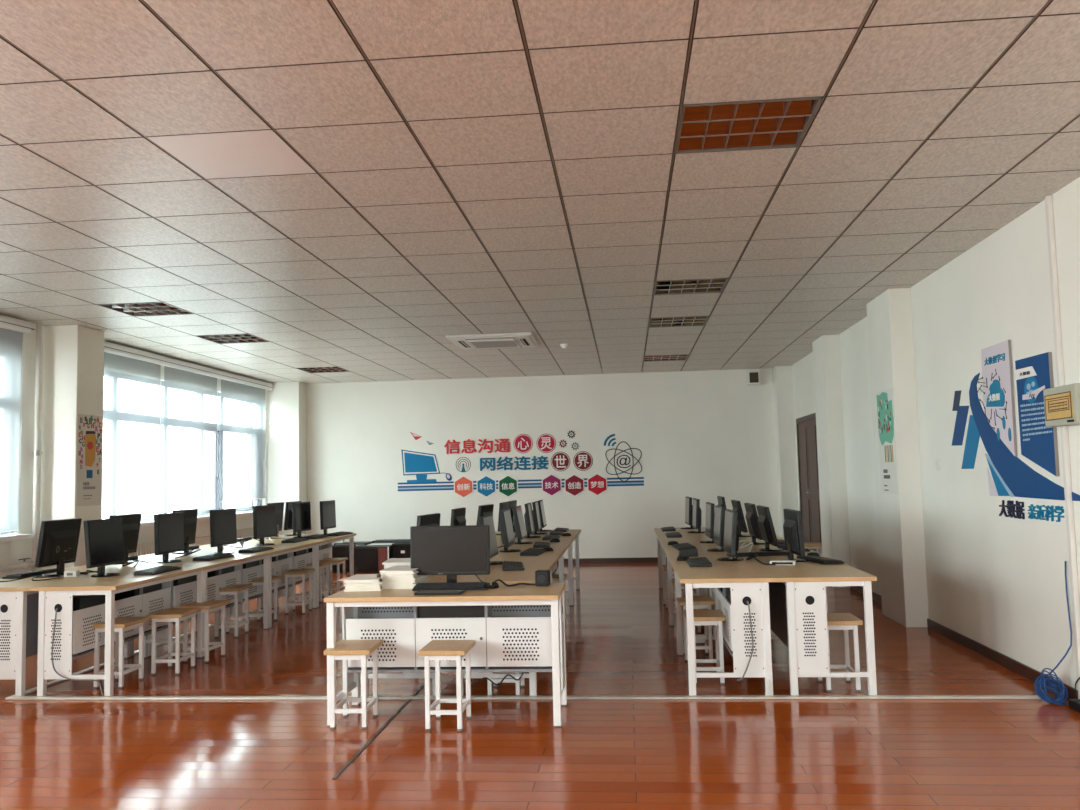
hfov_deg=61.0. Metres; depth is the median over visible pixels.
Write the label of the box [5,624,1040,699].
trim
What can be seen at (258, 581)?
stool
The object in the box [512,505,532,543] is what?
computer monitor
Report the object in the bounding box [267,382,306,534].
column
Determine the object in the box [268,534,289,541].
cable
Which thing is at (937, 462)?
light switch
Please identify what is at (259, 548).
keyboard
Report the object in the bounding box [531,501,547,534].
computer monitor
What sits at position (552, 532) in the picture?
keyboard
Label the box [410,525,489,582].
computer monitor
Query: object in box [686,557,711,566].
keyboard
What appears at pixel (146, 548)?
radiator
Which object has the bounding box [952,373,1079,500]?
decal
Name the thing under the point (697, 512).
computer monitor
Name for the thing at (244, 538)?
keyboard
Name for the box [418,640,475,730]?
stool
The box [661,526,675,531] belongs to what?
keyboard
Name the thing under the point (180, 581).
case
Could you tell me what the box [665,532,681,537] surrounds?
keyboard
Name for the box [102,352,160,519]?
roller blind
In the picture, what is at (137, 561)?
cable
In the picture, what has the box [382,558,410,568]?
paper stack
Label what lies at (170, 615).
stool
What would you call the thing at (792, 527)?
computer monitor
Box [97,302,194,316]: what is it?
ceiling lamp
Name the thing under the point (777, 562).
switch
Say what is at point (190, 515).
computer monitor
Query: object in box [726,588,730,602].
case
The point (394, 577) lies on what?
paper stack
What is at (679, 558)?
computer mouse
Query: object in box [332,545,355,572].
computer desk
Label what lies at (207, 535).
pipe
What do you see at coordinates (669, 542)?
computer mouse
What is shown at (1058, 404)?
print
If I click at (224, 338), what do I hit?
ceiling lamp
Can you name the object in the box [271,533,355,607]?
computer desk
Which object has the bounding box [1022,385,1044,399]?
picture
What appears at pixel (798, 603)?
computer desk
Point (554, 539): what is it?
computer mouse
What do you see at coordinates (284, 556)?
case
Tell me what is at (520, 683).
stool
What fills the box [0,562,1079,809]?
floor
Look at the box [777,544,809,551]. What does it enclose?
keyboard
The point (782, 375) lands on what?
column
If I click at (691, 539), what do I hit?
computer desk
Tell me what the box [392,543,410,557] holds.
computer tower
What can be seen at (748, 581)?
computer desk
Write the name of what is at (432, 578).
computer desk
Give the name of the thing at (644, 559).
baseboard
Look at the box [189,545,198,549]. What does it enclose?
keyboard
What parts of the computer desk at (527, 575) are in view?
leg, panel, leg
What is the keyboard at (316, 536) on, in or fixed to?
on the computer desk at (300, 561)
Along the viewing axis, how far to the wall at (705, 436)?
14.33 m
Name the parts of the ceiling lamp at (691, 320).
louver blade, louver blade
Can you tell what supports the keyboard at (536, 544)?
on the computer desk at (564, 541)
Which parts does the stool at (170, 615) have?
leg, leg, seat, leg, leg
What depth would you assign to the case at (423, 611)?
5.36 m
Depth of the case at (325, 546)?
10.94 m
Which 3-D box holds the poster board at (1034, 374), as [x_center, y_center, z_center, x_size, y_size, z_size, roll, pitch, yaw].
[3.037,0.067,5.620,0.029,0.738,0.466,-2,-4,5]
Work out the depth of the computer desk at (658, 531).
10.61 m
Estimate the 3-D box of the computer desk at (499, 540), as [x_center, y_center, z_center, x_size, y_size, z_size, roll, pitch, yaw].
[-0.560,1.721,9.059,0.585,0.710,1.332,-2,-4,5]
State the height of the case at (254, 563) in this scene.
0.370 m
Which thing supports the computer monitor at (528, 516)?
on the computer desk at (575, 533)
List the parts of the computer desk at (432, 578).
leg, leg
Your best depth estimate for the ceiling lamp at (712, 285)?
7.83 m
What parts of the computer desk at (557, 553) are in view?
leg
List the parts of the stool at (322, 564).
seat, leg, leg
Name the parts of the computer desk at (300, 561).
panel, cabinet door, leg, panel, panel, leg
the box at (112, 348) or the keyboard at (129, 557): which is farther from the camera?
the box at (112, 348)
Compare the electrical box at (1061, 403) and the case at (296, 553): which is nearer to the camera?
the electrical box at (1061, 403)
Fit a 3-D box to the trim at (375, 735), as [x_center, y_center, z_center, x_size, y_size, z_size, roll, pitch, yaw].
[-0.736,1.872,6.375,0.018,0.004,4.400,-2,-4,5]
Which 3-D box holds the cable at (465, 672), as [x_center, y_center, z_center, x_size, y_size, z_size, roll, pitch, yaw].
[-0.262,1.579,5.309,0.358,0.092,0.026,-2,-4,7]
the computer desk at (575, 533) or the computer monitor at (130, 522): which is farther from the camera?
the computer desk at (575, 533)
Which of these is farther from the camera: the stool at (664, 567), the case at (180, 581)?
the stool at (664, 567)
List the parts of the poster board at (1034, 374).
title plate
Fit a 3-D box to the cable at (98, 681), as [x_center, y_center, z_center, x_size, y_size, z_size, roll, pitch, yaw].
[-2.983,1.601,5.924,0.349,0.571,0.032,-2,-4,5]
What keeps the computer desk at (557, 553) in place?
on the floor
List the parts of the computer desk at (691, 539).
leg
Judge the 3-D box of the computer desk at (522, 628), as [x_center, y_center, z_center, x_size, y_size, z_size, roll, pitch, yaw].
[-0.517,1.431,5.315,1.312,0.710,0.585,-2,-4,5]
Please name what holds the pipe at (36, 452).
attached to the wall at (11, 551)
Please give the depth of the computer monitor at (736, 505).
9.02 m
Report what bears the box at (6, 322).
attached to the wall at (11, 551)
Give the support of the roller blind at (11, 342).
attached to the wall at (11, 551)
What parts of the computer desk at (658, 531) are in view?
leg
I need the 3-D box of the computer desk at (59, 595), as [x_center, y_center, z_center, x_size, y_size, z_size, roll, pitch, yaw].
[-2.972,1.588,6.610,0.585,0.710,1.332,-2,-4,5]
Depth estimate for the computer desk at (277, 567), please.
9.36 m
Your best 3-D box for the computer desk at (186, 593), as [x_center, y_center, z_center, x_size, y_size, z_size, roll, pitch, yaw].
[-2.847,1.687,7.934,0.585,0.710,1.332,-2,-4,5]
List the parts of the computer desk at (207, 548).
leg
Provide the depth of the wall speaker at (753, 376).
13.96 m
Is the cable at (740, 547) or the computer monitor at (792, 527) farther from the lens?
the cable at (740, 547)
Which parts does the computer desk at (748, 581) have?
leg, leg, panel, cabinet door, panel, panel, leg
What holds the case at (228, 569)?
on the computer desk at (186, 593)
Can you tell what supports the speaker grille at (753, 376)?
attached to the wall speaker at (753, 376)
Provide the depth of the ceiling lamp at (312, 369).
13.05 m
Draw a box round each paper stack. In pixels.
[338,574,383,591]
[380,565,428,588]
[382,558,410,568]
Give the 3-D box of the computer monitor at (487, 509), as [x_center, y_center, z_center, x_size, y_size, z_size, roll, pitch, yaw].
[-0.592,1.220,9.533,0.200,0.364,0.455,-2,-5,13]
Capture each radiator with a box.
[128,542,154,555]
[237,527,253,537]
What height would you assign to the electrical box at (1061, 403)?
0.220 m
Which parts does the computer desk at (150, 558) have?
leg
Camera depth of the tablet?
5.14 m
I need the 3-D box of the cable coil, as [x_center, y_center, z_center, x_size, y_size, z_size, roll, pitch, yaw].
[2.927,1.300,5.285,0.214,0.793,0.198,1,-5,-25]
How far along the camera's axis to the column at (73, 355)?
8.86 m
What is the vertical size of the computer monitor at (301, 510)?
0.410 m
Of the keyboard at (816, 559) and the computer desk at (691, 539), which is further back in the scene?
the computer desk at (691, 539)
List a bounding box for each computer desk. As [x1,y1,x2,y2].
[0,567,134,695]
[31,566,208,695]
[71,553,207,656]
[140,552,272,656]
[154,542,265,627]
[223,541,319,627]
[237,534,305,592]
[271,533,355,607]
[324,583,566,726]
[361,573,446,695]
[446,561,554,695]
[490,547,566,582]
[495,531,526,537]
[496,538,517,547]
[508,537,574,625]
[530,529,580,601]
[654,527,704,590]
[658,535,716,609]
[663,545,747,635]
[670,558,777,694]
[738,544,826,557]
[739,534,783,543]
[751,557,876,694]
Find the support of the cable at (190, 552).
on the computer desk at (150, 558)
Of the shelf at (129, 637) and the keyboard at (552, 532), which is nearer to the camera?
the shelf at (129, 637)
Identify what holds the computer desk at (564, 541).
on the floor
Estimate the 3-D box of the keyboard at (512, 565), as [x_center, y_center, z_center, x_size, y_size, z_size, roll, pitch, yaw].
[-0.193,1.150,6.580,0.150,0.031,0.440,-1,-4,-3]
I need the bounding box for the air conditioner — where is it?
[446,332,539,349]
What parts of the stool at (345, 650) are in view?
leg, leg, seat, leg, leg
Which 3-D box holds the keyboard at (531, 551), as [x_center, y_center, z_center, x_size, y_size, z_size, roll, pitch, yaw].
[-0.055,1.234,7.719,0.150,0.031,0.440,-2,-4,9]
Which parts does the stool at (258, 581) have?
leg, leg, seat, leg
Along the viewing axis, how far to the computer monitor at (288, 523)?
10.97 m
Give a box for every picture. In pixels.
[876,392,893,445]
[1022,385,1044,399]
[1024,376,1038,402]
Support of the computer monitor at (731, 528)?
on the computer desk at (748, 581)
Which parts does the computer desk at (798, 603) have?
panel, leg, panel, leg, leg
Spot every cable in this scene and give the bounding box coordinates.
[0,575,60,581]
[51,608,103,695]
[80,570,96,574]
[122,559,147,566]
[175,546,200,558]
[223,540,243,548]
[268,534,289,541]
[465,672,523,685]
[493,579,534,585]
[737,601,753,680]
[739,540,752,551]
[746,554,775,564]
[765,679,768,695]
[1075,677,1079,697]
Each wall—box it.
[0,323,267,578]
[307,368,779,558]
[792,177,1079,689]
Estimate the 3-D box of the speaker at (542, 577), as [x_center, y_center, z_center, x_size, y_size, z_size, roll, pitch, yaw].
[0.017,1.029,5.459,0.080,0.088,0.084,-2,-4,10]
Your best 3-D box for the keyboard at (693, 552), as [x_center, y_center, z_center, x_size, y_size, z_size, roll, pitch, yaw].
[1.181,1.174,7.304,0.150,0.031,0.440,-2,-4,9]
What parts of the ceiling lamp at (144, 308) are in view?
louver blade, louver blade, louver blade, louver blade, louver blade, louver blade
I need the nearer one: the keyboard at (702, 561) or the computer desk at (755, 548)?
the keyboard at (702, 561)
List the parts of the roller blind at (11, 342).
pull chain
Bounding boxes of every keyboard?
[2,568,56,578]
[128,556,137,559]
[134,566,180,574]
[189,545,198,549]
[193,553,233,560]
[237,537,251,541]
[238,546,273,552]
[281,538,308,542]
[304,534,328,538]
[326,531,352,535]
[412,582,488,590]
[502,561,523,570]
[520,548,545,555]
[533,541,550,547]
[542,535,559,540]
[550,530,563,534]
[554,527,568,531]
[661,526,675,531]
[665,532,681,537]
[672,543,695,550]
[678,548,697,556]
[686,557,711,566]
[726,551,787,556]
[777,539,784,544]
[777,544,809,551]
[797,555,844,564]
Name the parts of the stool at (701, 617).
leg, seat, leg, leg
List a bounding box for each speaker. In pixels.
[535,570,550,585]
[747,370,759,384]
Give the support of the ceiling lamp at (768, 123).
attached to the ceiling
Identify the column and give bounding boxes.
[39,325,103,569]
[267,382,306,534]
[772,365,797,537]
[812,335,849,587]
[866,288,928,627]
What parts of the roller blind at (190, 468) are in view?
pull chain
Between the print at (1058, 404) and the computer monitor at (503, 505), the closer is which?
the print at (1058, 404)
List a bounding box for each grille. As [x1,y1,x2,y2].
[468,339,519,347]
[749,372,758,382]
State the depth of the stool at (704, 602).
6.64 m
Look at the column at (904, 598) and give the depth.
7.98 m
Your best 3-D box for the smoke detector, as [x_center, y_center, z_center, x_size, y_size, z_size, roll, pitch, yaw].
[0.299,-0.702,10.973,0.110,0.055,0.110,-2,-4,5]
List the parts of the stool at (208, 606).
leg, seat, leg, leg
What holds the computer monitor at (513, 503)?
on the computer desk at (496, 532)
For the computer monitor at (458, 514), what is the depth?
8.50 m
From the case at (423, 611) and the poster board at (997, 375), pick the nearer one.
the case at (423, 611)
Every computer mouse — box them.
[489,582,498,588]
[542,547,552,550]
[550,538,559,541]
[668,541,678,544]
[676,556,688,560]
[807,552,819,556]
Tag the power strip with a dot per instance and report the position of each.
(1074, 704)
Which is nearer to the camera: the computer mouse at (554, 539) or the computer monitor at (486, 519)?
the computer monitor at (486, 519)
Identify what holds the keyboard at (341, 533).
on the computer desk at (300, 561)
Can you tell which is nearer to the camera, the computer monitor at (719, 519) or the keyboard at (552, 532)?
the computer monitor at (719, 519)
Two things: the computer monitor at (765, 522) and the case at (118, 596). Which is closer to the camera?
the case at (118, 596)
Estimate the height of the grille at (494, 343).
0.016 m
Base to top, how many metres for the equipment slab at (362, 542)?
0.035 m
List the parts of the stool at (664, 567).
leg, seat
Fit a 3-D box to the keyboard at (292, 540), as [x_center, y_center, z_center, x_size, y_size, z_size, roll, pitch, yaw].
[-2.655,1.468,9.961,0.150,0.031,0.440,-2,-4,5]
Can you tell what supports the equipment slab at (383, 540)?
on the computer tower at (399, 550)
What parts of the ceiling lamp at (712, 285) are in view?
louver blade, louver blade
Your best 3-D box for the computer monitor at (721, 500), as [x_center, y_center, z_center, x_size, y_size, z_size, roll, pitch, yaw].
[2.144,1.243,10.653,0.200,0.364,0.455,-2,-4,4]
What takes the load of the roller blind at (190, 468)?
attached to the window at (248, 510)
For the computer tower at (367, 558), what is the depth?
13.46 m
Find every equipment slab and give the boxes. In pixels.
[334,541,371,545]
[372,539,409,542]
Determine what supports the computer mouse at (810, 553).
on the computer desk at (755, 548)
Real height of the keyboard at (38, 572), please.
0.031 m
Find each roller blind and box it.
[0,328,22,533]
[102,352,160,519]
[163,366,217,514]
[220,379,265,501]
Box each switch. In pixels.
[770,560,795,564]
[935,459,940,469]
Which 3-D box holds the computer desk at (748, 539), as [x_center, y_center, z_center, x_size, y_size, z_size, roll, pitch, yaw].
[2.053,1.642,8.819,0.585,0.710,1.332,-2,-4,5]
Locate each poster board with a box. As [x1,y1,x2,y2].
[976,340,1016,456]
[1015,352,1059,475]
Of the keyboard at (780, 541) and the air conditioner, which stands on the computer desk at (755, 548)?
the keyboard at (780, 541)
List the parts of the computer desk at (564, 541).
leg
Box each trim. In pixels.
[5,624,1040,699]
[332,678,431,778]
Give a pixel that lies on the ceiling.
(355, 186)
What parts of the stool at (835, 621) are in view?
leg, seat, leg, leg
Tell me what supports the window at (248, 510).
in the wall at (11, 551)
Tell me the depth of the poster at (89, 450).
9.01 m
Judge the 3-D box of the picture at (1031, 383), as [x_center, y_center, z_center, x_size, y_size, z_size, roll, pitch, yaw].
[3.028,-0.096,5.656,0.003,0.163,0.200,-2,-4,5]
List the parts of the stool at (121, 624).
leg, leg, leg, seat, leg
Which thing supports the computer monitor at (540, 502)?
on the computer desk at (575, 533)
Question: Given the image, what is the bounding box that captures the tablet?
[414,590,464,594]
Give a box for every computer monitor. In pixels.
[35,518,81,575]
[83,518,124,576]
[109,513,141,564]
[154,512,183,562]
[172,509,197,553]
[210,508,236,553]
[253,505,276,545]
[265,502,283,538]
[284,501,301,535]
[292,502,310,537]
[320,500,335,534]
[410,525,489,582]
[417,513,439,525]
[450,507,465,525]
[476,504,493,524]
[478,514,502,564]
[496,502,508,534]
[499,509,520,551]
[508,500,516,531]
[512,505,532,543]
[524,502,540,537]
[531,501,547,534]
[537,500,550,531]
[680,497,694,528]
[687,498,704,532]
[699,502,714,542]
[707,505,724,551]
[716,509,743,560]
[717,496,725,508]
[731,500,751,536]
[744,503,764,544]
[756,505,783,550]
[782,509,807,561]
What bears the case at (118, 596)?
on the computer desk at (59, 595)
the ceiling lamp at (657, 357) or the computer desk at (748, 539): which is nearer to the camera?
the computer desk at (748, 539)
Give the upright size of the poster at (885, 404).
0.925 m
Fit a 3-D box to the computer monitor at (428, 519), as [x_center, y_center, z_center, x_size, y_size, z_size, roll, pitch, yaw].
[-0.902,1.055,7.309,0.200,0.365,0.455,-2,-5,13]
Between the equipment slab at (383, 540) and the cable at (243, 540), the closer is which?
the cable at (243, 540)
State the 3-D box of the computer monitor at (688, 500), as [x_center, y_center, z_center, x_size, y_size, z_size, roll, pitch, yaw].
[1.724,1.254,10.672,0.200,0.365,0.455,-2,-4,3]
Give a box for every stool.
[93,617,149,688]
[146,608,200,674]
[178,600,229,662]
[215,584,251,637]
[248,576,280,624]
[282,569,314,613]
[305,561,331,601]
[320,558,347,596]
[324,639,382,728]
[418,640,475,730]
[487,672,524,695]
[552,574,567,620]
[662,565,685,612]
[672,578,700,633]
[677,595,714,661]
[684,610,725,684]
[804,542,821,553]
[818,613,862,691]
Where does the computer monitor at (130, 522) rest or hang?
on the computer desk at (150, 558)
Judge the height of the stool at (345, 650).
0.430 m
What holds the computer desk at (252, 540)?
on the floor
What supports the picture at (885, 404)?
attached to the poster at (885, 404)
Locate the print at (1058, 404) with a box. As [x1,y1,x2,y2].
[1044,391,1071,420]
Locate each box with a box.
[0,315,35,332]
[104,341,272,389]
[1043,383,1079,426]
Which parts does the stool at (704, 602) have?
leg, leg, seat, leg, leg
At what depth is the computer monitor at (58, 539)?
6.77 m
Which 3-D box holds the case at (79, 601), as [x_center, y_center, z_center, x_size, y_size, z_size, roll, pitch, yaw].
[-3.110,1.482,6.292,0.160,0.370,0.408,-2,-4,5]
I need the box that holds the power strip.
[1069,699,1079,712]
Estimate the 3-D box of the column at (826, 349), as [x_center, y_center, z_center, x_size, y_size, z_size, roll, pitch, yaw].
[3.471,0.659,10.904,0.210,2.926,0.600,-2,-4,5]
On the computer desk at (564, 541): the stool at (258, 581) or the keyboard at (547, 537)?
the keyboard at (547, 537)
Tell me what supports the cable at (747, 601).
hanging from the computer desk at (748, 581)
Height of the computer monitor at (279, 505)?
0.410 m
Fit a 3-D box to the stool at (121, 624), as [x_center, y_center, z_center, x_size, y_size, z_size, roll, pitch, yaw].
[-2.902,1.705,6.330,0.256,0.430,0.330,-2,-4,5]
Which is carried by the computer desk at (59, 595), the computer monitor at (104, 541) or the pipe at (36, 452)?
the computer monitor at (104, 541)
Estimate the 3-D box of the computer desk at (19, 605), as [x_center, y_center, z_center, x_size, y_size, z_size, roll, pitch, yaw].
[-3.554,1.605,6.663,0.585,0.710,1.332,-2,-4,5]
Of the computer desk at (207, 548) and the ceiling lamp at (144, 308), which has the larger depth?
the computer desk at (207, 548)
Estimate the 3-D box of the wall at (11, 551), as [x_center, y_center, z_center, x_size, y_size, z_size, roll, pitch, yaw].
[-5.214,0.404,5.649,0.240,3.026,18.300,-2,-4,5]
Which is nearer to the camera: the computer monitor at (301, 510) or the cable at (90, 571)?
the cable at (90, 571)
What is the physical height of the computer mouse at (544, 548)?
0.034 m
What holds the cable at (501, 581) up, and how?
on the computer desk at (522, 628)
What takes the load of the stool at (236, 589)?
on the floor
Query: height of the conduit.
2.926 m
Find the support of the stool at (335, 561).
on the floor
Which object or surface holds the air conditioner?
attached to the ceiling
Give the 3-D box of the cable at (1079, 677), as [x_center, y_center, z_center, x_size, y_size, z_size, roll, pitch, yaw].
[3.010,1.560,5.000,0.020,0.147,0.330,-1,-4,0]
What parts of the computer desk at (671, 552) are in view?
leg, panel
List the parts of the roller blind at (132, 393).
pull chain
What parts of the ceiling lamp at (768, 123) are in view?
louver blade, louver blade, louver blade, louver blade, louver blade, louver blade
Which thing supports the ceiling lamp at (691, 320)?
attached to the ceiling
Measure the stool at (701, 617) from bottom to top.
0.430 m
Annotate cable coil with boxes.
[1034,561,1071,704]
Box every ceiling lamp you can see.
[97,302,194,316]
[196,333,269,343]
[296,367,349,372]
[643,349,688,361]
[648,309,708,327]
[653,270,728,294]
[674,85,823,153]
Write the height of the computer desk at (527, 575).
0.710 m
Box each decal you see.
[398,430,643,497]
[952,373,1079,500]
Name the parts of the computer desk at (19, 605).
panel, leg, panel, leg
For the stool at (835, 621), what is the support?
on the floor
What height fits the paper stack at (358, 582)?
0.073 m
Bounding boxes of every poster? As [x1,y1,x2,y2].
[77,414,101,505]
[876,388,897,493]
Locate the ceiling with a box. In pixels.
[0,0,1079,383]
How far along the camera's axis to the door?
12.65 m
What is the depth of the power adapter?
6.62 m
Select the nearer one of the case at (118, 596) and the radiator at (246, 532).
the case at (118, 596)
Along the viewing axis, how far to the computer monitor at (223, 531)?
8.48 m
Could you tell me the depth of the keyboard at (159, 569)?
6.76 m
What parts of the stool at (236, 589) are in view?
leg, leg, seat, leg, leg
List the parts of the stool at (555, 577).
seat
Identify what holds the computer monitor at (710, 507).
on the computer desk at (691, 539)
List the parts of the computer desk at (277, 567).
panel, panel, cabinet door, leg, leg, panel, panel, leg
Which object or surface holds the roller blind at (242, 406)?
attached to the window at (248, 510)
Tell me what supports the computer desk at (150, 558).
on the floor
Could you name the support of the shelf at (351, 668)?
attached to the computer desk at (522, 628)
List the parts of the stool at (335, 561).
leg, leg, seat, leg, leg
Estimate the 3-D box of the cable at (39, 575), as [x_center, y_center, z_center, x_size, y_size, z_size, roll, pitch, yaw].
[-3.599,1.223,6.494,0.321,0.029,0.426,-3,-5,23]
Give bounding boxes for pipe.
[0,323,42,572]
[195,534,209,537]
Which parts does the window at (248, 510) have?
sill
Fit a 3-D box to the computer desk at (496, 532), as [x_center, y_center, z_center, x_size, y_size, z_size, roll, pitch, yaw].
[-0.435,1.821,10.384,0.585,0.710,1.332,-2,-4,5]
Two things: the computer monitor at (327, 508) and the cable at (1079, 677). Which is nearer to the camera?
the cable at (1079, 677)
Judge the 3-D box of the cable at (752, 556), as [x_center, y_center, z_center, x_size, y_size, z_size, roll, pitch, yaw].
[1.593,1.123,6.815,0.152,0.044,1.008,-2,-4,5]
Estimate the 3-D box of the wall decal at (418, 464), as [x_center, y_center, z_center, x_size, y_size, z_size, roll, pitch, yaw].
[-0.331,0.913,14.358,3.876,1.080,0.016,-2,-4,5]
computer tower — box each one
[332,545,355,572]
[354,545,391,572]
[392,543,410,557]
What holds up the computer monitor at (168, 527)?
on the computer desk at (186, 593)
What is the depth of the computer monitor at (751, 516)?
8.09 m
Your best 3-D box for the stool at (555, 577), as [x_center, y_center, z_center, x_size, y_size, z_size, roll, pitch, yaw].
[0.116,1.804,8.516,0.256,0.430,0.330,-2,-4,8]
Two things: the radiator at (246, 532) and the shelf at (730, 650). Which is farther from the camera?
the radiator at (246, 532)
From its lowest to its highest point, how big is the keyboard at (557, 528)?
0.031 m
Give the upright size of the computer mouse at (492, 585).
0.034 m
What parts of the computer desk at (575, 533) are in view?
leg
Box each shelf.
[72,625,167,659]
[348,662,560,672]
[714,625,732,655]
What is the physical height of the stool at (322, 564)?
0.430 m
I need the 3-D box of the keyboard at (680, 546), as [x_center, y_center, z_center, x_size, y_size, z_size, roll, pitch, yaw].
[1.237,1.219,7.900,0.150,0.031,0.440,-1,-4,1]
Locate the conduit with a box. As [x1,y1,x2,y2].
[1045,195,1079,698]
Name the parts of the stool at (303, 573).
leg, leg, seat, leg, leg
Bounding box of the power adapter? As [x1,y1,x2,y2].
[64,570,79,576]
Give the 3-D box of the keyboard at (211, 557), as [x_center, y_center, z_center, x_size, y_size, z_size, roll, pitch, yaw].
[-2.825,1.316,7.944,0.150,0.031,0.440,-2,-4,8]
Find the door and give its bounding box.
[796,413,821,552]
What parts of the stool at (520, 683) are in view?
leg, leg, leg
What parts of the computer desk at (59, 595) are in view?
leg, panel, panel, leg, cabinet door, leg, panel, panel, leg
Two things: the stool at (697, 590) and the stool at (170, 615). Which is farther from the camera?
the stool at (697, 590)
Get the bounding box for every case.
[72,595,104,653]
[115,583,161,635]
[173,575,195,585]
[207,566,233,605]
[243,560,258,597]
[262,554,286,589]
[294,549,305,582]
[308,544,327,572]
[418,605,485,668]
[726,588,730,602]
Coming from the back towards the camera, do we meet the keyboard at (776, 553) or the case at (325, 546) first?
the case at (325, 546)
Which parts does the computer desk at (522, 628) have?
leg, panel, leg, panel, cabinet door, panel, panel, leg, panel, leg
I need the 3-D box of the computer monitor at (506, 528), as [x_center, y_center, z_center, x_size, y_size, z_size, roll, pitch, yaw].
[-0.265,1.094,8.001,0.200,0.364,0.455,-2,-4,5]
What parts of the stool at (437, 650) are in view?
leg, leg, seat, leg, leg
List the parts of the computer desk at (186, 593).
leg, panel, panel, leg, cabinet door, leg, panel, panel, leg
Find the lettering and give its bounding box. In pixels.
[999,500,1063,521]
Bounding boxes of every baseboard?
[557,557,666,563]
[850,586,1077,698]
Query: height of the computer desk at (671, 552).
0.710 m
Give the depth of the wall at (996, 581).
6.54 m
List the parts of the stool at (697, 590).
seat, leg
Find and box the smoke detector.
[560,343,569,348]
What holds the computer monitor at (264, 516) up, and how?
on the computer desk at (277, 567)
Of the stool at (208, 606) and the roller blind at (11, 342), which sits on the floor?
the stool at (208, 606)
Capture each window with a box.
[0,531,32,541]
[140,381,261,525]
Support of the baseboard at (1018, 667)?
attached to the wall at (996, 581)

